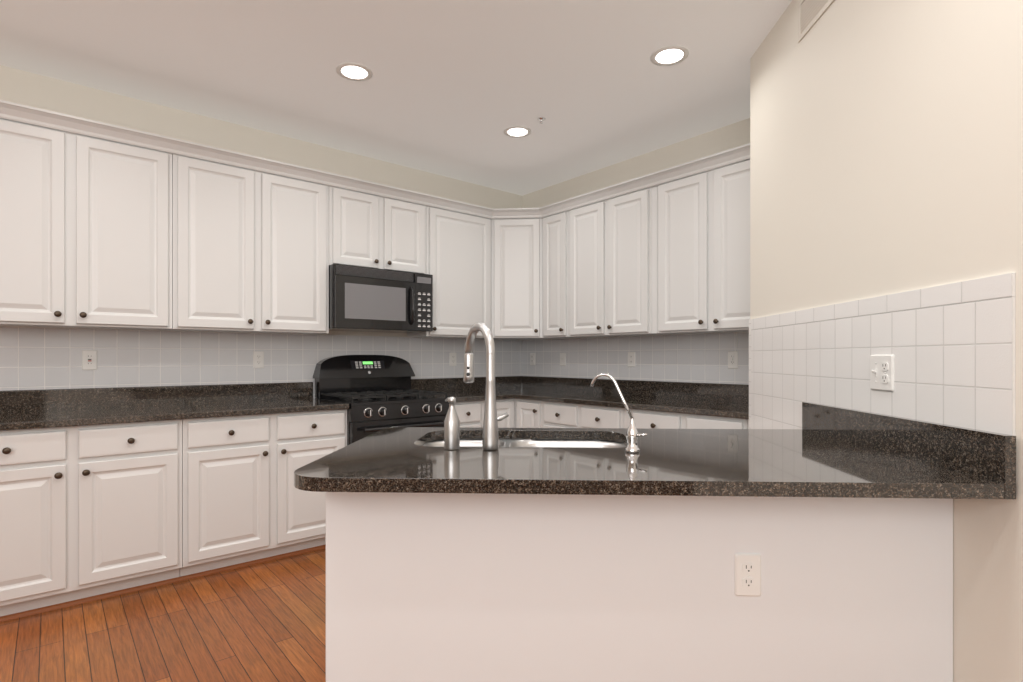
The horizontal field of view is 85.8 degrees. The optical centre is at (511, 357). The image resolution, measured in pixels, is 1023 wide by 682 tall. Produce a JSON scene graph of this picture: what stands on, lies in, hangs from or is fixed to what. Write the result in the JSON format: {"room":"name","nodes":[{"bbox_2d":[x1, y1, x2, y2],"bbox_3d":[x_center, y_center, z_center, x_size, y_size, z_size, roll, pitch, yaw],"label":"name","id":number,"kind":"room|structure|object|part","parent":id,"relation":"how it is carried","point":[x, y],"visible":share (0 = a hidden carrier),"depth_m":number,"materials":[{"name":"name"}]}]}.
{"room":"kitchen","nodes":[
{"label":"kitchen","id":0,"kind":"room"},
{"bbox_2d":[0,548,325,681],"bbox_3d":[-0.192,1.230,-0.122,7.620,0.050,8.120,0,0,-40],"label":"floor","id":1,"kind":"structure","parent":0,"point":[263,622],"depth_m":2.40,"materials":[{"name":"brown wood"}]},
{"bbox_2d":[0,420,181,615],"bbox_3d":[-2.277,0.766,2.840,0.913,0.878,0.658,0,0,-40],"label":"base cabinet","id":2,"kind":"object","parent":1,"relation":"on","point":[89,511],"visible":0.96,"depth_m":2.65,"materials":[{"name":"white paint"}]},
{"bbox_2d":[0,544,325,621],"bbox_3d":[-1.789,1.195,2.969,1.828,0.018,0.019,0,0,-40],"label":"trim","id":3,"kind":"structure","parent":1,"relation":"on","point":[107,595],"depth_m":2.87,"materials":[{"name":"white wood"}]},
{"bbox_2d":[180,409,346,576],"bbox_3d":[-1.576,0.766,3.428,0.913,0.878,0.658,0,0,-40],"label":"base cabinet","id":4,"kind":"object","parent":1,"relation":"on","point":[244,499],"visible":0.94,"depth_m":3.13,"materials":[{"name":"white paint"}]},
{"bbox_2d":[313,355,448,444],"bbox_3d":[-0.907,0.592,3.938,0.768,1.226,0.733,0,0,-40],"label":"gas range","id":5,"kind":"object","parent":1,"relation":"on","point":[376,393],"visible":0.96,"depth_m":3.91,"materials":[{"name":"black metal"}]},
{"bbox_2d":[455,401,481,427],"bbox_3d":[-0.522,0.766,4.312,0.303,0.878,0.658,0,0,-40],"label":"base cabinet","id":6,"kind":"object","parent":1,"relation":"on","point":[469,413],"visible":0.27,"depth_m":4.10,"materials":[{"name":"white paint"}]},
{"bbox_2d":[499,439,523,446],"bbox_3d":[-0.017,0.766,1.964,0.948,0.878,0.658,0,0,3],"label":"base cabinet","id":7,"kind":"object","parent":1,"relation":"on","point":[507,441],"depth_m":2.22,"materials":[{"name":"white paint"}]},
{"bbox_2d":[294,402,1015,498],"bbox_3d":[0.319,0.253,1.784,1.726,0.146,0.965,0,0,3],"label":"countertop","id":8,"kind":"structure","parent":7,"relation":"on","point":[829,451],"depth_m":1.46,"materials":[{"name":"black stone"}]},
{"bbox_2d":[444,397,459,449],"bbox_3d":[-0.198,0.207,1.759,0.049,0.166,0.077,0,0,-40],"label":"soap dispenser","id":9,"kind":"object","parent":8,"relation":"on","point":[451,431],"visible":1,"depth_m":1.73,"materials":[{"name":"silver metal"}]},
{"bbox_2d":[463,322,508,449],"bbox_3d":[-0.106,0.087,1.817,0.086,0.407,0.217,0,0,-40],"label":"pull-down faucet","id":10,"kind":"object","parent":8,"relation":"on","point":[490,438],"visible":1,"depth_m":1.73,"materials":[{"name":"silver metal"}]},
{"bbox_2d":[423,439,626,447],"bbox_3d":[0.045,0.434,1.991,0.766,0.214,0.431,0,0,3],"label":"undermount sink","id":11,"kind":"object","parent":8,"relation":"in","point":[564,443],"visible":0.06,"depth_m":2.19,"materials":[{"name":"silver metal"}]},
{"bbox_2d":[591,374,646,452],"bbox_3d":[0.333,0.171,1.714,0.078,0.240,0.166,0,0,-40],"label":"faucet","id":12,"kind":"object","parent":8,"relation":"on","point":[632,435],"visible":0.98,"depth_m":1.69,"materials":[{"name":"silver metal"}]},
{"bbox_2d":[482,399,542,427],"bbox_3d":[0.044,0.766,4.605,0.937,0.878,0.937,0,0,-40],"label":"base cabinet","id":13,"kind":"object","parent":1,"relation":"on","point":[522,413],"visible":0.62,"depth_m":4.29,"materials":[{"name":"white paint"}]},
{"bbox_2d":[0,376,748,430],"bbox_3d":[-0.540,0.251,3.040,3.832,0.151,2.572,0,0,-40],"label":"granite","id":14,"kind":"object","parent":13,"relation":"on","point":[34,409],"visible":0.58,"depth_m":3.46,"materials":[{"name":"black stone"}]},
{"bbox_2d":[543,401,623,427],"bbox_3d":[0.697,0.766,4.044,0.658,0.878,0.758,0,0,-40],"label":"base cabinet","id":15,"kind":"object","parent":1,"relation":"on","point":[561,415],"visible":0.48,"depth_m":3.86,"materials":[{"name":"white paint"}]},
{"bbox_2d":[624,408,748,428],"bbox_3d":[1.224,0.766,3.416,0.658,0.878,0.878,0,0,-40],"label":"base cabinet","id":16,"kind":"object","parent":1,"relation":"on","point":[645,419],"depth_m":3.25,"materials":[{"name":"white paint"}]},
{"bbox_3d":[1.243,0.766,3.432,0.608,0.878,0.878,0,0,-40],"label":"base cabinet filler","id":17,"kind":"part","parent":16,"relation":"part of","materials":[{"name":"white wood"}]},
{"bbox_2d":[0,65,521,336],"bbox_3d":[-2.764,-0.172,2.942,7.620,2.754,0.120,0,0,-40],"label":"wall","id":18,"kind":"structure","parent":0,"point":[40,91],"depth_m":3.62,"materials":[{"name":"white paint"}]},
{"bbox_2d":[0,119,171,330],"bbox_3d":[-2.375,-0.672,2.957,0.913,1.015,0.353,0,0,-40],"label":"upper cabinet","id":19,"kind":"object","parent":18,"relation":"attached to","point":[85,232],"visible":1,"depth_m":2.88,"materials":[{"name":"white paint"}]},
{"bbox_2d":[165,154,328,334],"bbox_3d":[-1.674,-0.672,3.545,0.913,1.015,0.353,0,0,-40],"label":"upper cabinet","id":20,"kind":"object","parent":18,"relation":"attached to","point":[250,251],"visible":0.98,"depth_m":3.39,"materials":[{"name":"white paint"}]},
{"bbox_2d":[0,326,521,397],"bbox_3d":[-1.661,0.119,3.784,4.592,0.572,0.006,0,0,-40],"label":"tile backsplash","id":21,"kind":"structure","parent":18,"relation":"attached to","point":[37,358],"depth_m":3.49,"materials":[{"name":"white tile"}]},
{"bbox_2d":[82,350,96,369],"bbox_3d":[-2.411,0.015,3.144,0.070,0.114,0.010,0,0,-40],"label":"outlet","id":22,"kind":"object","parent":21,"relation":"attached to","point":[89,359],"visible":1,"depth_m":3.14,"materials":[{"name":"white plastic"}]},
{"bbox_2d":[253,351,263,367],"bbox_3d":[-1.714,0.015,3.729,0.070,0.114,0.009,0,0,-40],"label":"electrical outlet","id":23,"kind":"object","parent":21,"relation":"attached to","point":[258,359],"visible":1,"depth_m":3.73,"materials":[{"name":"white plastic"}]},
{"bbox_2d":[449,353,455,365],"bbox_3d":[-0.504,0.015,4.745,0.070,0.114,0.009,0,0,-40],"label":"electrical outlet","id":24,"kind":"object","parent":21,"relation":"attached to","point":[452,359],"visible":1,"depth_m":4.74,"materials":[{"name":"white plastic"}]},
{"bbox_2d":[329,186,425,273],"bbox_3d":[-1.030,-0.905,4.085,0.763,0.550,0.353,0,0,-40],"label":"upper cabinet","id":25,"kind":"object","parent":18,"relation":"attached to","point":[371,231],"visible":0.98,"depth_m":3.94,"materials":[{"name":"white paint"}]},
{"bbox_2d":[329,264,432,332],"bbox_3d":[-0.998,-0.413,4.046,0.760,0.432,0.452,0,0,-40],"label":"over-the-range microwave","id":26,"kind":"object","parent":25,"relation":"attached to","point":[364,299],"visible":1,"depth_m":3.88,"materials":[{"name":"black plastic"},{"name":"dark glass"},{"name":"black painted metal"}]},
{"bbox_2d":[407,206,490,338],"bbox_3d":[-0.494,-0.672,4.535,0.633,1.015,0.353,0,0,-40],"label":"upper cabinet","id":27,"kind":"object","parent":18,"relation":"attached to","point":[458,256],"visible":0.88,"depth_m":4.41,"materials":[{"name":"white paint"}]},
{"bbox_2d":[480,218,563,339],"bbox_3d":[0.066,-0.672,4.835,0.607,1.015,0.613,0,0,-40],"label":"upper cabinet","id":28,"kind":"object","parent":18,"relation":"attached to","point":[516,279],"visible":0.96,"depth_m":4.61,"materials":[{"name":"white paint"}]},
{"bbox_2d":[0,100,749,218],"bbox_3d":[-0.559,-1.203,2.831,3.534,0.072,2.273,0,0,-40],"label":"crown molding","id":29,"kind":"structure","parent":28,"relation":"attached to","point":[25,114],"depth_m":3.47,"materials":[{"name":"white paint"}]},
{"bbox_2d":[0,0,791,195],"bbox_3d":[-0.192,-1.574,-0.122,7.620,0.050,8.120,0,0,-40],"label":"ceiling","id":30,"kind":"structure","parent":0,"point":[454,89],"depth_m":2.95,"materials":[{"name":"white paint"}]},
{"bbox_2d":[336,62,372,80],"bbox_3d":[-0.851,-1.545,2.980,0.190,0.006,0.190,0,0,-40],"label":"recessed light","id":31,"kind":"object","parent":30,"relation":"in","point":[353,71],"visible":1,"depth_m":2.97,"materials":[{"name":"white"}]},
{"bbox_2d":[504,126,530,137],"bbox_3d":[0.042,-1.545,3.768,0.190,0.006,0.190,0,0,-40],"label":"recessed light","id":32,"kind":"object","parent":30,"relation":"in","point":[517,131],"visible":1,"depth_m":3.76,"materials":[{"name":"white"}]},
{"bbox_2d":[537,117,545,123],"bbox_3d":[0.195,-1.534,3.570,0.056,0.029,0.055,0,0,-40],"label":"sprinkler head","id":33,"kind":"object","parent":30,"relation":"attached to","point":[541,119],"visible":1,"depth_m":3.56},
{"bbox_2d":[650,45,688,65],"bbox_3d":[0.810,-1.545,2.821,0.190,0.006,0.190,0,0,-40],"label":"recessed light","id":34,"kind":"object","parent":30,"relation":"in","point":[670,55],"visible":1,"depth_m":2.81,"materials":[{"name":"white"}]},
{"bbox_2d":[522,118,749,207],"bbox_3d":[1.015,-0.172,4.272,0.120,2.754,2.700,0,0,-40],"label":"wall","id":35,"kind":"structure","parent":0,"point":[730,136],"depth_m":4.16,"materials":[{"name":"white paint"}]},
{"bbox_2d":[543,211,589,338],"bbox_3d":[0.455,-0.672,4.569,0.353,1.015,0.303,0,0,-40],"label":"upper cabinet","id":36,"kind":"object","parent":35,"relation":"attached to","point":[555,275],"visible":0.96,"depth_m":4.46,"materials":[{"name":"white paint"}]},
{"bbox_2d":[569,187,673,337],"bbox_3d":[0.805,-0.672,4.151,0.353,1.015,0.783,0,0,-40],"label":"upper cabinet","id":37,"kind":"object","parent":35,"relation":"attached to","point":[610,267],"visible":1,"depth_m":4.01,"materials":[{"name":"white paint"}]},
{"bbox_2d":[522,332,748,384],"bbox_3d":[0.930,0.119,4.274,0.006,0.572,2.572,0,0,-40],"label":"tile backsplash","id":38,"kind":"structure","parent":35,"relation":"attached to","point":[697,358],"depth_m":4.15,"materials":[{"name":"white tile"}]},
{"bbox_2d":[530,353,534,364],"bbox_3d":[0.196,0.015,5.138,0.009,0.114,0.070,0,0,-40],"label":"electrical outlet","id":39,"kind":"object","parent":38,"relation":"attached to","point":[532,358],"visible":1,"depth_m":5.13,"materials":[{"name":"white plastic"}]},
{"bbox_2d":[560,353,565,365],"bbox_3d":[0.445,0.015,4.831,0.020,0.114,0.070,0,0,-40],"label":"outlet","id":40,"kind":"object","parent":38,"relation":"attached to","point":[562,359],"visible":1,"depth_m":4.83,"materials":[{"name":"white plastic"}]},
{"bbox_2d":[628,352,634,366],"bbox_3d":[0.928,0.015,4.264,0.009,0.114,0.070,0,0,-40],"label":"electrical outlet","id":41,"kind":"object","parent":38,"relation":"attached to","point":[631,359],"visible":1,"depth_m":4.26,"materials":[{"name":"white plastic"}]},
{"bbox_2d":[728,351,737,368],"bbox_3d":[1.460,0.015,3.631,0.009,0.114,0.070,0,0,-40],"label":"electrical outlet","id":42,"kind":"object","parent":38,"relation":"attached to","point":[733,363],"visible":1,"depth_m":3.62,"materials":[{"name":"white plastic"}]},
{"bbox_2d":[652,159,749,334],"bbox_3d":[1.341,-0.672,3.514,0.353,1.015,0.878,0,0,-40],"label":"upper cabinet","id":43,"kind":"object","parent":35,"relation":"attached to","point":[703,252],"depth_m":3.45,"materials":[{"name":"white paint"}]},
{"bbox_3d":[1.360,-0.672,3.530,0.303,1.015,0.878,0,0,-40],"label":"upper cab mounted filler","id":44,"kind":"part","parent":43,"relation":"part of","materials":[{"name":"white wood"}]},
{"bbox_2d":[326,492,952,681],"bbox_3d":[0.331,0.766,1.558,1.699,0.878,0.115,0,0,2],"label":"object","id":45,"kind":"structure","parent":0,"point":[449,587],"depth_m":1.50,"materials":[{"name":"white paint"}]},
{"bbox_2d":[734,553,760,596],"bbox_3d":[0.638,0.587,1.483,0.070,0.114,0.009,0,0,2],"label":"outlet","id":46,"kind":"object","parent":45,"relation":"attached to","point":[747,574],"visible":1,"depth_m":1.48,"materials":[{"name":"white plastic"}]},
{"bbox_2d":[750,0,1022,681],"bbox_3d":[1.222,-0.172,0.756,0.150,2.754,4.190,0,0,3],"label":"wall","id":47,"kind":"structure","parent":0,"point":[886,147],"depth_m":1.64,"materials":[{"name":"white paint"}]},
{"bbox_2d":[749,319,750,428],"bbox_3d":[1.233,0.279,2.837,0.008,0.952,0.029,0,0,2],"label":"stub tile edge","id":48,"kind":"structure","parent":47,"relation":"attached to","point":[749,373],"depth_m":2.84,"materials":[{"name":"white tile"}]},
{"bbox_2d":[751,323,809,428],"bbox_3d":[1.220,0.307,2.519,0.007,0.896,0.608,0,0,2],"label":"field","id":49,"kind":"object","parent":47,"relation":"attached to","point":[780,374],"visible":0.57,"depth_m":2.49,"materials":[{"name":"white tile"}]},
{"bbox_2d":[798,0,833,42],"bbox_3d":[1.204,-1.413,2.143,0.006,0.165,0.360,0,0,3],"label":"air vent","id":50,"kind":"object","parent":47,"relation":"in","point":[810,13],"visible":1,"depth_m":2.23,"materials":[{"name":"beige paint"}]},
{"bbox_2d":[751,273,1015,329],"bbox_3d":[1.199,-0.169,2.049,0.008,0.056,1.548,0,0,2],"label":"cap","id":51,"kind":"object","parent":47,"relation":"attached to","point":[993,287],"visible":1,"depth_m":1.64,"materials":[{"name":"white tile"}]},
{"bbox_2d":[810,297,1015,435],"bbox_3d":[1.186,0.075,1.746,0.007,0.432,0.940,0,0,3],"label":"field","id":52,"kind":"object","parent":47,"relation":"attached to","point":[954,364],"visible":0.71,"depth_m":1.54,"materials":[{"name":"white tile"}]},
{"bbox_2d":[870,355,893,391],"bbox_3d":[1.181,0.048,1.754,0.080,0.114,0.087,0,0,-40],"label":"switch and outlet plate","id":53,"kind":"object","parent":52,"relation":"attached to","point":[881,372],"visible":1,"depth_m":1.74,"materials":[{"name":"white plastic"}]}
]}

